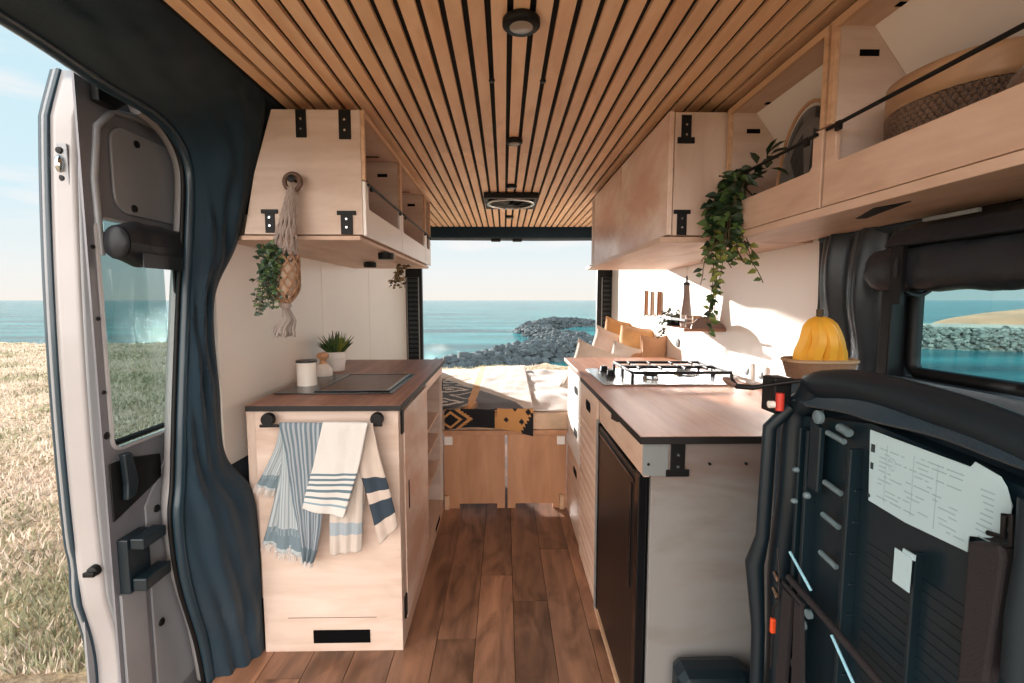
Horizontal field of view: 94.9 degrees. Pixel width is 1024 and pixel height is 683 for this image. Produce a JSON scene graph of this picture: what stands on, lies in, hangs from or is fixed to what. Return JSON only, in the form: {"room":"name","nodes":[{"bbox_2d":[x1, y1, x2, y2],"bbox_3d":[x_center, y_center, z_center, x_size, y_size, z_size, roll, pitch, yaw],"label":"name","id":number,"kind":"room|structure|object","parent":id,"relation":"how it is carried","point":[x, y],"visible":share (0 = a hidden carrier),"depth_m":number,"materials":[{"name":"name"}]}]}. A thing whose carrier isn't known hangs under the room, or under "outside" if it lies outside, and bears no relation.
{"room":"vehicle interior","nodes":[
{"label":"vehicle interior","id":0,"kind":"room"},
{"bbox_2d":[231,127,265,614],"bbox_3d":[-1.076,0.157,3.198,0.075,2.285,3.060,0,5,-1],"label":"wall","id":1,"kind":"structure","parent":0,"point":[242,465],"depth_m":1.80,"materials":[{"name":"black fabric"}]},
{"bbox_2d":[0,9,214,682],"bbox_3d":[-1.038,0.310,0.667,0.097,1.929,1.944,0,5,-1],"label":"door frame","id":2,"kind":"structure","parent":1,"relation":"attached to","point":[178,552],"depth_m":1.46,"materials":[{"name":"metal"}]},
{"bbox_2d":[38,68,200,682],"bbox_3d":[-1.125,0.245,1.721,0.189,2.009,0.977,0,5,-1],"label":"door","id":3,"kind":"structure","parent":1,"relation":"in","point":[98,161],"depth_m":1.28,"materials":[{"name":"paint"}]},
{"bbox_2d":[103,221,182,267],"bbox_3d":[-1.071,-0.289,1.510,0.081,0.135,0.515,0,5,-1],"label":"rolled blind","id":4,"kind":"object","parent":3,"relation":"attached to","point":[138,244],"depth_m":1.32,"materials":[{"name":"black fabric"}]},
{"bbox_2d":[0,0,264,677],"bbox_3d":[-0.900,0.269,0.668,0.226,2.027,1.979,0,5,-1],"label":"curtain","id":5,"kind":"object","parent":1,"relation":"attached to","point":[142,48],"depth_m":1.48,"materials":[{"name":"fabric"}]},
{"bbox_2d":[405,269,423,359],"bbox_3d":[-0.985,-0.033,4.697,0.190,2.000,0.085,0,5,-1],"label":"trim","id":6,"kind":"structure","parent":1,"relation":"attached to","point":[414,277],"depth_m":4.64,"materials":[{"name":"black metal"}]},
{"bbox_2d":[214,214,323,463],"bbox_3d":[-1.010,-0.040,2.048,0.020,0.920,0.920,0,5,-1],"label":"wall panel","id":7,"kind":"object","parent":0,"point":[253,364],"visible":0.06,"depth_m":1.79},
{"bbox_2d":[260,89,281,128],"bbox_3d":[0.013,-0.914,2.138,2.200,0.035,5.020,0,5,-1],"label":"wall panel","id":8,"kind":"structure","parent":0,"point":[270,104],"depth_m":1.72,"materials":[{"name":"black fabric"}]},
{"bbox_2d":[321,262,369,359],"bbox_3d":[-1.025,-0.089,2.944,0.020,0.980,0.866,0,5,-1],"label":"wall panel","id":9,"kind":"object","parent":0,"point":[345,290],"visible":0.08,"depth_m":2.92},
{"bbox_2d":[237,236,428,268],"bbox_3d":[-0.765,-0.414,2.313,0.476,0.015,1.454,0,5,-1],"label":"board","id":10,"kind":"object","parent":9,"relation":"attached to","point":[347,251],"visible":0.9,"depth_m":1.93,"materials":[{"name":"brown wood"}]},
{"bbox_2d":[245,109,402,251],"bbox_3d":[-0.694,-0.584,1.838,0.420,0.409,0.562,0,5,-1],"label":"upper cabinet","id":11,"kind":"object","parent":10,"relation":"on","point":[334,153],"visible":0.97,"depth_m":1.57,"materials":[{"name":"brown wood"}]},
{"bbox_2d":[249,171,302,337],"bbox_3d":[-0.743,-0.282,1.509,0.104,0.542,0.162,3,6,29],"label":"macrame hanger","id":12,"kind":"object","parent":11,"relation":"hanging from","point":[280,276],"visible":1,"depth_m":1.50,"materials":[{"name":"beige fabric"}]},
{"bbox_2d":[276,262,298,294],"bbox_3d":[-0.739,-0.204,1.528,0.086,0.107,0.086,0,5,-1],"label":"pot","id":13,"kind":"object","parent":12,"relation":"on","point":[287,282],"depth_m":1.49,"materials":[{"name":"wicker"}]},
{"bbox_2d":[363,262,375,267],"bbox_3d":[-0.753,-0.404,2.491,0.066,0.028,0.066,0,5,-1],"label":"light","id":14,"kind":"object","parent":10,"relation":"attached to","point":[365,264],"visible":1,"depth_m":2.46,"materials":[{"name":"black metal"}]},
{"bbox_2d":[378,252,393,259],"bbox_3d":[-0.534,-0.360,1.992,0.066,0.028,0.066,0,5,-1],"label":"light","id":15,"kind":"object","parent":10,"relation":"attached to","point":[382,255],"visible":1,"depth_m":1.97,"materials":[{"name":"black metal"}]},
{"bbox_2d":[388,264,409,288],"bbox_3d":[-0.624,-0.359,2.587,0.124,0.138,0.063,0,5,-1],"label":"bunch","id":16,"kind":"object","parent":10,"relation":"hanging from","point":[400,270],"visible":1,"depth_m":2.58,"materials":[{"name":"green plant"}]},
{"bbox_2d":[395,160,426,262],"bbox_3d":[-0.705,-0.638,2.447,0.420,0.409,0.650,0,5,-1],"label":"upper cabinet","id":17,"kind":"object","parent":10,"relation":"on","point":[414,234],"visible":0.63,"depth_m":2.73,"materials":[{"name":"brown wood"}]},
{"bbox_2d":[422,194,431,265],"bbox_3d":[-0.712,-0.675,2.868,0.420,0.409,0.185,0,5,-1],"label":"upper cabinet","id":18,"kind":"object","parent":10,"relation":"on","point":[427,200],"visible":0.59,"depth_m":2.93,"materials":[{"name":"brown wood"}]},
{"bbox_2d":[368,269,406,359],"bbox_3d":[-1.043,-0.183,4.009,0.020,0.980,1.266,0,5,-1],"label":"wall panel","id":19,"kind":"object","parent":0,"point":[387,305],"visible":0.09,"depth_m":3.86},
{"bbox_2d":[211,434,614,682],"bbox_3d":[-0.002,1.114,2.277,2.050,0.060,5.140,0,5,-1],"label":"floor","id":20,"kind":"structure","parent":0,"point":[505,596],"depth_m":1.90,"materials":[{"name":"brown wood"}]},
{"bbox_2d":[246,367,443,651],"bbox_3d":[-0.677,0.636,2.259,0.551,0.894,1.169,0,5,-1],"label":"base cabinet","id":21,"kind":"object","parent":20,"relation":"on","point":[366,599],"visible":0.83,"depth_m":1.71,"materials":[{"name":"brown wood"}]},
{"bbox_2d":[259,412,383,427],"bbox_3d":[-0.650,0.267,1.619,0.418,0.050,0.042,0,5,-1],"label":"towel rail","id":22,"kind":"object","parent":21,"relation":"attached to","point":[268,419],"visible":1,"depth_m":1.60,"materials":[{"name":"black metal"}]},
{"bbox_2d":[253,422,322,568],"bbox_3d":[-0.766,0.530,1.619,0.264,0.515,0.046,0,5,-1],"label":"towel","id":23,"kind":"object","parent":22,"relation":"hanging from","point":[292,529],"visible":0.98,"depth_m":1.61,"materials":[{"name":"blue fabric"}]},
{"bbox_2d":[302,421,368,555],"bbox_3d":[-0.596,0.508,1.603,0.230,0.480,0.043,0,5,-1],"label":"towel","id":24,"kind":"object","parent":22,"relation":"hanging from","point":[335,484],"visible":1,"depth_m":1.58,"materials":[{"name":"white fabric"}]},
{"bbox_2d":[359,422,397,544],"bbox_3d":[-0.491,0.490,1.617,0.200,0.430,0.036,0,5,-1],"label":"towel","id":25,"kind":"object","parent":22,"relation":"hanging from","point":[375,484],"visible":0.77,"depth_m":1.61,"materials":[{"name":"white fabric"}]},
{"bbox_2d":[245,359,444,411],"bbox_3d":[-0.696,0.176,2.251,0.596,0.020,1.258,0,5,-1],"label":"countertop","id":26,"kind":"structure","parent":21,"relation":"on","point":[424,370],"depth_m":1.76,"materials":[{"name":"brown wood"}]},
{"bbox_2d":[295,359,316,386],"bbox_3d":[-0.869,0.132,1.990,0.086,0.112,0.086,0,5,-1],"label":"canister","id":27,"kind":"object","parent":26,"relation":"on","point":[306,369],"visible":0.94,"depth_m":1.96,"materials":[{"name":"white ceramic"}]},
{"bbox_2d":[316,352,332,376],"bbox_3d":[-0.900,0.109,2.238,0.088,0.114,0.088,0,5,-1],"label":"soap bottle","id":28,"kind":"object","parent":26,"relation":"on","point":[324,369],"visible":0.93,"depth_m":2.21,"materials":[{"name":"white ceramic"}]},
{"bbox_2d":[316,330,352,371],"bbox_3d":[-0.902,0.048,2.404,0.182,0.208,0.181,-5,7,-42],"label":"potted plant","id":29,"kind":"object","parent":26,"relation":"on","point":[336,347],"visible":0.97,"depth_m":2.38,"materials":[{"name":"green plant"}]},
{"bbox_2d":[273,374,414,393],"bbox_3d":[-0.695,0.178,2.047,0.458,0.010,0.470,0,5,-1],"label":"sink","id":30,"kind":"object","parent":26,"relation":"in","point":[336,383],"visible":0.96,"depth_m":1.97,"materials":[{"name":"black glass"}]},
{"bbox_2d":[427,412,438,431],"bbox_3d":[-0.668,0.453,2.539,0.468,0.012,0.552,0,5,-1],"label":"shelf","id":31,"kind":"object","parent":21,"relation":"attached to","point":[431,416],"depth_m":2.68,"materials":[{"name":"brown wood"}]},
{"bbox_2d":[428,461,438,489],"bbox_3d":[-0.668,0.751,2.565,0.468,0.012,0.552,0,5,-1],"label":"shelf","id":32,"kind":"object","parent":21,"relation":"attached to","point":[432,465],"depth_m":2.69,"materials":[{"name":"brown wood"}]},
{"bbox_2d":[428,433,438,456],"bbox_3d":[-0.668,0.582,2.550,0.468,0.012,0.552,0,5,-1],"label":"shelf","id":33,"kind":"object","parent":21,"relation":"attached to","point":[432,437],"depth_m":2.68,"materials":[{"name":"brown wood"}]},
{"bbox_2d":[443,429,566,509],"bbox_3d":[-0.012,0.710,3.715,2.020,0.492,1.725,0,5,-1],"label":"doors","id":34,"kind":"structure","parent":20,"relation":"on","point":[474,460],"depth_m":2.88,"materials":[{"name":"beige wood"}]},
{"bbox_2d":[443,411,567,429],"bbox_3d":[-0.012,0.412,3.698,2.011,0.103,1.705,0,5,-1],"label":"mattress","id":35,"kind":"object","parent":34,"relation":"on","point":[542,420],"visible":0.12,"depth_m":2.86,"materials":[{"name":"white fabric"}]},
{"bbox_2d":[442,365,532,435],"bbox_3d":[-0.411,0.402,3.672,1.098,0.194,1.749,0,5,-1],"label":"patterned blanket","id":36,"kind":"object","parent":35,"relation":"on","point":[470,397],"visible":0.76,"depth_m":3.05,"materials":[{"name":"multicoloured fabric"}]},
{"bbox_2d":[492,369,567,410],"bbox_3d":[0.363,0.326,3.709,1.252,0.067,1.642,0,5,-1],"label":"duvet","id":37,"kind":"object","parent":35,"relation":"on","point":[546,393],"visible":0.26,"depth_m":3.44,"materials":[{"name":"white fabric"}]},
{"bbox_2d":[559,339,621,388],"bbox_3d":[0.583,0.222,3.214,0.533,0.467,0.197,3,6,28],"label":"pillow","id":38,"kind":"object","parent":37,"relation":"on","point":[583,350],"visible":0.18,"depth_m":3.23,"materials":[{"name":"beige fabric"}]},
{"bbox_2d":[592,325,619,352],"bbox_3d":[0.771,0.131,3.667,0.499,0.509,0.204,3,6,32],"label":"pillow","id":39,"kind":"object","parent":37,"relation":"on","point":[603,338],"visible":0.23,"depth_m":3.65,"materials":[{"name":"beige fabric"}]},
{"bbox_2d":[605,316,630,334],"bbox_3d":[0.921,0.041,4.038,0.436,0.509,0.183,3,6,32],"label":"pillow","id":40,"kind":"object","parent":37,"relation":"on","point":[612,325],"visible":0.14,"depth_m":4.03,"materials":[{"name":"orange fabric"}]},
{"bbox_2d":[611,340,640,356],"bbox_3d":[0.796,0.191,3.282,0.354,0.394,0.158,2,6,26],"label":"pillow","id":41,"kind":"object","parent":37,"relation":"on","point":[620,349],"visible":0.23,"depth_m":3.26,"materials":[{"name":"white fabric"}]},
{"bbox_2d":[619,323,653,348],"bbox_3d":[0.914,0.101,3.461,0.358,0.466,0.209,4,7,39],"label":"pillow","id":42,"kind":"object","parent":37,"relation":"on","point":[629,335],"visible":0.32,"depth_m":3.42,"materials":[{"name":"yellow fabric"}]},
{"bbox_2d":[640,335,666,356],"bbox_3d":[0.937,0.152,3.116,0.178,0.392,0.127,2,5,19],"label":"pillow","id":43,"kind":"object","parent":37,"relation":"on","point":[650,346],"visible":0.34,"depth_m":3.08,"materials":[{"name":"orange fabric"}]},
{"bbox_2d":[567,366,581,545],"bbox_3d":[0.654,0.607,2.596,0.627,0.894,0.538,0,5,-1],"label":"drawer unit","id":44,"kind":"object","parent":20,"relation":"on","point":[574,383],"visible":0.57,"depth_m":2.58,"materials":[{"name":"brown wood"}]},
{"bbox_2d":[564,357,723,376],"bbox_3d":[0.677,0.144,2.616,0.683,0.021,0.736,0,5,-1],"label":"countertop","id":45,"kind":"structure","parent":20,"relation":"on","point":[579,365],"depth_m":2.79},
{"bbox_2d":[579,382,774,682],"bbox_3d":[0.664,0.675,1.817,0.644,0.894,1.013,0,5,-1],"label":"base cabinet","id":46,"kind":"object","parent":20,"relation":"on","point":[703,498],"visible":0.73,"depth_m":1.31,"materials":[{"name":"grey wood"}]},
{"bbox_2d":[595,422,649,682],"bbox_3d":[0.610,0.732,1.627,0.528,0.775,0.568,0,5,-1],"label":"fridge","id":47,"kind":"object","parent":46,"relation":"in","point":[622,490],"visible":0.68,"depth_m":1.51,"materials":[{"name":"black metal"}]},
{"bbox_2d":[580,376,772,443],"bbox_3d":[0.684,0.220,1.754,0.699,0.021,0.992,0,5,-1],"label":"countertop","id":48,"kind":"structure","parent":46,"relation":"on","point":[650,414],"depth_m":1.52,"materials":[{"name":"brown wood"}]},
{"bbox_2d":[586,361,732,385],"bbox_3d":[0.677,0.140,2.223,0.581,0.056,0.470,0,5,-1],"label":"gas hob","id":49,"kind":"object","parent":48,"relation":"in","point":[626,375],"visible":0.97,"depth_m":2.15,"materials":[{"name":"metal"}]},
{"bbox_2d":[672,656,749,682],"bbox_3d":[0.538,1.022,1.279,0.204,0.300,0.101,0,5,-1],"label":"case","id":50,"kind":"object","parent":20,"relation":"on","point":[727,669],"visible":0.92,"depth_m":1.25,"materials":[{"name":"plastic"}]},
{"bbox_2d":[722,369,1023,682],"bbox_3d":[0.577,0.649,0.592,0.318,1.164,0.845,0,5,-1],"label":"door","id":51,"kind":"structure","parent":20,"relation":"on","point":[896,548],"depth_m":0.69,"materials":[{"name":"plastic"}]},
{"bbox_2d":[803,417,1023,682],"bbox_3d":[0.573,0.689,0.555,0.028,1.090,0.765,0,5,-1],"label":"panel","id":52,"kind":"object","parent":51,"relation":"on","point":[914,636],"depth_m":0.67,"materials":[{"name":"plastic"}]},
{"bbox_2d":[877,448,963,541],"bbox_3d":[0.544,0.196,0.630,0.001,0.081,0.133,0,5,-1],"label":"print","id":53,"kind":"object","parent":51,"relation":"attached to","point":[925,489],"depth_m":0.62},
{"bbox_2d":[159,0,857,226],"bbox_3d":[0.005,-0.857,1.973,1.650,0.030,4.680,0,5,-1],"label":"ceiling","id":54,"kind":"structure","parent":0,"point":[421,71],"depth_m":1.37,"materials":[{"name":"brown wood"}]},
{"bbox_2d":[505,184,516,189],"bbox_3d":[-0.004,-0.896,2.732,0.068,0.024,0.068,0,5,-1],"label":"recessed light","id":55,"kind":"object","parent":54,"relation":"in","point":[507,186],"visible":1,"depth_m":2.71,"materials":[{"name":"black metal"}]},
{"bbox_2d":[484,192,538,209],"bbox_3d":[-0.009,-0.917,3.092,0.340,0.044,0.370,0,5,-1],"label":"fan","id":56,"kind":"object","parent":54,"relation":"attached to","point":[498,200],"visible":1,"depth_m":2.97,"materials":[{"name":"black plastic"}]},
{"bbox_2d":[490,199,531,206],"bbox_3d":[-0.009,-0.923,3.091,0.280,0.020,0.280,0,5,-1],"label":"grille","id":57,"kind":"object","parent":56,"relation":"attached to","point":[493,202],"depth_m":3.07,"materials":[{"name":"silver metal"}]},
{"bbox_2d":[506,137,522,145],"bbox_3d":[0.010,-0.828,1.953,0.068,0.024,0.068,0,5,-1],"label":"recessed light","id":58,"kind":"object","parent":54,"relation":"in","point":[511,141],"visible":1,"depth_m":1.93,"materials":[{"name":"black metal"}]},
{"bbox_2d":[502,8,539,36],"bbox_3d":[0.022,-0.754,1.119,0.090,0.024,0.090,0,5,-1],"label":"recessed light","id":59,"kind":"object","parent":54,"relation":"in","point":[521,22],"visible":1,"depth_m":1.10,"materials":[{"name":"black metal"}]},
{"bbox_2d":[430,226,591,241],"bbox_3d":[-0.002,-1.020,4.448,1.750,0.160,0.200,0,5,-1],"label":"wall","id":60,"kind":"structure","parent":0,"point":[493,234],"depth_m":4.35,"materials":[{"name":"black fabric"}]},
{"bbox_2d":[595,270,612,331],"bbox_3d":[0.933,-0.036,4.729,0.175,2.000,0.085,0,5,-1],"label":"trim","id":61,"kind":"structure","parent":60,"relation":"attached to","point":[603,277],"depth_m":4.66,"materials":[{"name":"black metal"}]},
{"bbox_2d":[612,266,687,360],"bbox_3d":[1.014,-0.148,3.726,0.015,1.000,1.906,0,5,-1],"label":"wall panel","id":62,"kind":"object","parent":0,"point":[628,286],"visible":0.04,"depth_m":3.41,"materials":[{"name":"white paint"}]},
{"bbox_2d":[642,290,660,315],"bbox_3d":[0.999,-0.275,3.390,0.025,0.192,0.372,0,5,-1],"label":"hook rack","id":63,"kind":"object","parent":62,"relation":"attached to","point":[648,302],"visible":1,"depth_m":3.35,"materials":[{"name":"brown wood"}]},
{"bbox_2d":[685,239,818,384],"bbox_3d":[1.041,-0.009,2.151,0.015,1.000,1.250,0,5,-1],"label":"wall panel","id":64,"kind":"object","parent":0,"point":[763,323],"visible":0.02,"depth_m":1.98,"materials":[{"name":"white paint"}]},
{"bbox_2d":[660,315,725,331],"bbox_3d":[0.926,-0.099,2.437,0.204,0.072,0.360,0,5,-1],"label":"wall shelf","id":65,"kind":"object","parent":64,"relation":"attached to","point":[699,325],"visible":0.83,"depth_m":2.26,"materials":[{"name":"brown wood"}]},
{"bbox_2d":[656,308,680,337],"bbox_3d":[0.872,-0.104,2.575,0.140,0.193,0.151,1,5,6],"label":"potted plant","id":66,"kind":"object","parent":65,"relation":"on","point":[670,322],"visible":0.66,"depth_m":2.57,"materials":[{"name":"green plant"}]},
{"bbox_2d":[680,315,684,326],"bbox_3d":[0.889,-0.105,2.416,0.048,0.060,0.048,0,5,-1],"label":"cup","id":67,"kind":"object","parent":65,"relation":"on","point":[682,323],"visible":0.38,"depth_m":2.40,"materials":[{"name":"beige ceramic"}]},
{"bbox_2d":[679,276,691,323],"bbox_3d":[0.918,-0.213,2.477,0.060,0.264,0.060,0,5,-1],"label":"oil bottle","id":68,"kind":"object","parent":65,"relation":"on","point":[686,304],"visible":0.74,"depth_m":2.46,"materials":[{"name":"glass"}]},
{"bbox_2d":[685,315,694,327],"bbox_3d":[0.895,-0.101,2.361,0.048,0.060,0.048,0,5,-1],"label":"cup","id":69,"kind":"object","parent":65,"relation":"on","point":[688,322],"visible":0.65,"depth_m":2.35,"materials":[{"name":"beige ceramic"}]},
{"bbox_2d":[586,237,812,269],"bbox_3d":[0.760,-0.414,2.349,0.531,0.020,1.474,0,5,-1],"label":"board","id":70,"kind":"object","parent":64,"relation":"attached to","point":[661,253],"visible":0.81,"depth_m":2.03,"materials":[{"name":"brown wood"}]},
{"bbox_2d":[591,111,727,264],"bbox_3d":[0.731,-0.628,2.283,0.429,0.410,1.407,0,5,-1],"label":"upper cabinet","id":71,"kind":"object","parent":70,"relation":"on","point":[661,189],"visible":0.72,"depth_m":1.64,"materials":[{"name":"brown wood"}]},
{"bbox_2d":[743,361,752,379],"bbox_3d":[1.029,0.127,2.054,0.012,0.075,0.070,0,5,-1],"label":"wall outlet","id":72,"kind":"object","parent":64,"relation":"attached to","point":[747,366],"visible":1,"depth_m":2.04,"materials":[{"name":"white paint"}]},
{"bbox_2d":[756,365,767,383],"bbox_3d":[1.031,0.137,1.943,0.012,0.075,0.070,0,5,-1],"label":"wall outlet","id":73,"kind":"object","parent":64,"relation":"attached to","point":[761,370],"visible":0.84,"depth_m":1.94,"materials":[{"name":"white paint"}]},
{"bbox_2d":[764,376,1023,682],"bbox_3d":[0.854,0.669,0.782,0.303,1.090,1.012,0,5,-1],"label":"trim ledge","id":74,"kind":"object","parent":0,"point":[794,387],"visible":0.03,"depth_m":1.22,"materials":[{"name":"black plastic"}]},
{"bbox_2d":[780,356,859,378],"bbox_3d":[0.765,0.067,1.173,0.170,0.051,0.111,0,5,-1],"label":"fruit basket","id":75,"kind":"object","parent":74,"relation":"on","point":[796,369],"visible":0.68,"depth_m":1.13,"materials":[{"name":"wood"}]},
{"bbox_2d":[792,309,847,360],"bbox_3d":[0.767,-0.001,1.149,0.141,0.154,0.079,0,5,-1],"label":"banana bunch","id":76,"kind":"object","parent":75,"relation":"in","point":[821,338],"visible":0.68,"depth_m":1.13,"materials":[{"name":"yellow food"}]},
{"bbox_2d":[818,199,1023,400],"bbox_3d":[1.032,0.422,0.677,0.105,1.640,1.740,0,5,-1],"label":"lining","id":77,"kind":"object","parent":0,"point":[886,229],"visible":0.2,"depth_m":1.16,"materials":[{"name":"black fabric"}]},
{"bbox_2d":[730,150,1023,241],"bbox_3d":[0.854,-0.290,0.973,0.258,0.022,1.240,0,5,-1],"label":"board","id":78,"kind":"object","parent":77,"relation":"attached to","point":[1000,179],"visible":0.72,"depth_m":0.95,"materials":[{"name":"brown wood"}]},
{"bbox_2d":[726,23,831,229],"bbox_3d":[0.835,-0.545,1.331,0.254,0.419,0.482,0,5,-1],"label":"upper cabinet","id":79,"kind":"object","parent":78,"relation":"on","point":[766,114],"visible":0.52,"depth_m":1.34,"materials":[{"name":"brown wood"}]},
{"bbox_2d":[693,139,788,336],"bbox_3d":[0.719,-0.299,1.489,0.270,0.576,0.229,3,6,34],"label":"trailing plant","id":80,"kind":"object","parent":79,"relation":"in","point":[724,211],"visible":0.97,"depth_m":1.48,"materials":[{"name":"green plant"}]},
{"bbox_2d":[776,98,822,185],"bbox_3d":[0.830,-0.502,1.285,0.058,0.298,0.289,0,5,-1],"label":"basket","id":81,"kind":"object","parent":79,"relation":"in","point":[797,162],"visible":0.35,"depth_m":1.31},
{"bbox_2d":[822,0,1023,206],"bbox_3d":[0.845,-0.492,0.738,0.254,0.419,0.688,0,5,-1],"label":"upper cabinet","id":82,"kind":"object","parent":78,"relation":"on","point":[875,44],"visible":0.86,"depth_m":0.95,"materials":[{"name":"brown wood"}]},
{"bbox_2d":[883,36,1023,140],"bbox_3d":[0.850,-0.416,0.906,0.186,0.195,0.258,0,5,-1],"label":"round basket","id":83,"kind":"object","parent":82,"relation":"in","point":[987,73],"visible":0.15,"depth_m":0.83,"materials":[{"name":"wicker"}]},
{"bbox_2d":[1005,65,1023,89],"bbox_3d":[0.822,-0.373,0.719,0.121,0.140,0.111,0,5,-1],"label":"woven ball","id":84,"kind":"object","parent":82,"relation":"in","point":[1018,78],"visible":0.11,"depth_m":0.72,"materials":[{"name":"wicker"}]},
{"label":"outside","id":85,"kind":"structure","parent":0,"visible":0},
{"bbox_2d":[923,323,1023,327],"bbox_3d":[41.504,-0.711,45.826,33.448,1.740,17.173,2,6,25],"label":"causeway","id":86,"kind":"structure","parent":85,"point":[932,324],"depth_m":46.40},
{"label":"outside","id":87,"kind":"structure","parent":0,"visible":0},
{"bbox_2d":[0,341,567,682],"bbox_3d":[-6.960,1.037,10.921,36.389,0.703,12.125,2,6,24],"label":"grass","id":88,"kind":"structure","parent":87,"point":[27,666],"depth_m":4.15,"materials":[{"name":"beige plant"}]},
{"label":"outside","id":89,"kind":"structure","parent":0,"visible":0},
{"bbox_2d":[442,317,595,368],"bbox_3d":[4.020,-0.791,47.834,13.226,1.955,54.845,1,5,12],"label":"rubble","id":90,"kind":"object","parent":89,"point":[544,355],"visible":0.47,"depth_m":31.25,"materials":[{"name":"grey stone"}]},
{"bbox_2d":[440,356,451,364],"bbox_3d":[-3.508,1.112,25.525,0.821,0.640,0.826,4,7,40],"label":"boulder","id":91,"kind":"object","parent":90,"relation":"on","point":[447,358],"visible":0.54,"depth_m":25.22,"materials":[{"name":"grey stone"}]},
{"bbox_2d":[457,352,469,356],"bbox_3d":[-2.783,0.902,27.040,0.764,0.654,0.802,-4,6,-36],"label":"boulder","id":92,"kind":"object","parent":90,"relation":"on","point":[461,354],"visible":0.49,"depth_m":26.77,"materials":[{"name":"grey stone"}]},
{"bbox_2d":[469,352,481,356],"bbox_3d":[-2.114,0.852,27.236,0.836,0.390,0.753,4,7,39],"label":"boulder","id":93,"kind":"object","parent":90,"relation":"on","point":[472,353],"visible":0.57,"depth_m":27.03,"materials":[{"name":"grey stone"}]},
{"bbox_2d":[486,351,493,357],"bbox_3d":[-1.279,0.780,27.715,0.424,0.525,0.565,2,6,26],"label":"boulder","id":94,"kind":"object","parent":90,"relation":"on","point":[489,353],"visible":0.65,"depth_m":27.53,"materials":[{"name":"grey stone"}]},
{"bbox_2d":[496,354,504,360],"bbox_3d":[-0.721,1.030,27.319,0.512,0.607,0.604,2,6,26],"label":"boulder","id":95,"kind":"object","parent":90,"relation":"on","point":[500,357],"visible":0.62,"depth_m":27.13,"materials":[{"name":"grey stone"}]},
{"bbox_2d":[506,343,513,350],"bbox_3d":[-0.110,0.423,30.071,0.602,0.688,0.819,-1,5,-9],"label":"boulder","id":96,"kind":"object","parent":90,"relation":"on","point":[509,346],"visible":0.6,"depth_m":29.78,"materials":[{"name":"grey stone"}]},
{"bbox_2d":[521,349,532,356],"bbox_3d":[0.814,0.799,29.075,0.733,0.585,0.715,-3,6,-31],"label":"boulder","id":97,"kind":"object","parent":90,"relation":"on","point":[527,352],"visible":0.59,"depth_m":28.84,"materials":[{"name":"grey stone"}]},
{"bbox_2d":[538,338,547,343],"bbox_3d":[2.139,0.068,33.367,0.832,0.593,0.594,0,5,-3],"label":"boulder","id":98,"kind":"object","parent":90,"relation":"on","point":[542,341],"visible":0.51,"depth_m":33.13,"materials":[{"name":"grey stone"}]},
{"bbox_2d":[563,344,571,352],"bbox_3d":[3.838,0.479,32.659,0.686,0.689,0.483,1,5,14],"label":"boulder","id":99,"kind":"object","parent":90,"relation":"on","point":[567,346],"visible":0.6,"depth_m":32.46,"materials":[{"name":"grey stone"}]},
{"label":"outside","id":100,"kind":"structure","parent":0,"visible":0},
{"bbox_2d":[922,327,1023,351],"bbox_3d":[36.877,-0.163,38.830,31.966,2.243,6.895,2,6,25],"label":"rubble","id":101,"kind":"object","parent":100,"point":[967,340],"visible":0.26,"depth_m":36.73,"materials":[{"name":"grey stone"}]},
{"bbox_2d":[939,330,949,335],"bbox_3d":[34.576,-0.626,37.561,0.484,0.580,0.687,-1,5,-8],"label":"boulder","id":102,"kind":"object","parent":101,"relation":"on","point":[945,333],"visible":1,"depth_m":37.42,"materials":[{"name":"grey stone"}]},
{"bbox_2d":[949,332,958,338],"bbox_3d":[35.012,-0.462,37.227,0.604,0.586,0.541,4,6,36],"label":"boulder","id":103,"kind":"object","parent":101,"relation":"on","point":[955,334],"visible":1,"depth_m":37.12,"materials":[{"name":"grey stone"}]},
{"bbox_2d":[977,334,989,338],"bbox_3d":[36.634,-0.360,36.575,0.714,0.477,0.481,4,6,35],"label":"boulder","id":104,"kind":"object","parent":101,"relation":"on","point":[985,336],"visible":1,"depth_m":36.43,"materials":[{"name":"grey stone"}]},
{"bbox_2d":[989,342,998,347],"bbox_3d":[36.778,0.294,35.902,0.416,0.505,0.596,-4,6,-39],"label":"boulder","id":105,"kind":"object","parent":101,"relation":"on","point":[992,345],"visible":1,"depth_m":35.80,"materials":[{"name":"grey stone"}]},
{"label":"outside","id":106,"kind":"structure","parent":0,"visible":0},
{"bbox_2d":[934,309,1023,324],"bbox_3d":[74.989,-2.943,60.255,40.000,3.424,26.000,0,5,-1],"label":"hill","id":107,"kind":"structure","parent":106,"point":[1012,317],"depth_m":59.19,"materials":[{"name":"beige sand"}]},
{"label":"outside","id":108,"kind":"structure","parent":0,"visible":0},
{"bbox_2d":[0,300,1023,381],"bbox_3d":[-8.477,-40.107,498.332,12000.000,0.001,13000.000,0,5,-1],"label":"sea","id":109,"kind":"structure","parent":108,"point":[449,326],"depth_m":81.36,"materials":[{"name":"liquid"}]},
{"bbox_3d":[1.092,0.240,2.259,0.060,2.285,5.020,0,5,-1],"label":"wall","id":110,"kind":"structure","parent":0,"visible":0},
{"bbox_2d":[877,219,1023,396],"bbox_3d":[1.029,-0.118,0.820,0.135,0.590,1.220,0,5,-1],"label":"window","id":111,"kind":"structure","parent":110,"relation":"in","point":[893,350],"depth_m":1.18,"materials":[{"name":"black metal"}]},
{"bbox_2d":[817,223,899,372],"bbox_3d":[0.970,-0.100,1.363,0.060,0.550,0.302,0,5,-1],"label":"curtain","id":112,"kind":"object","parent":111,"relation":"hanging from","point":[845,297],"visible":0.47,"depth_m":1.31,"materials":[{"name":"black fabric"}]},
{"bbox_2d":[863,200,1023,303],"bbox_3d":[0.928,-0.152,0.700,0.121,0.200,0.960,0,5,-1],"label":"rolled blind","id":113,"kind":"object","parent":111,"relation":"attached to","point":[980,248],"visible":1,"depth_m":0.94,"materials":[{"name":"black fabric"}]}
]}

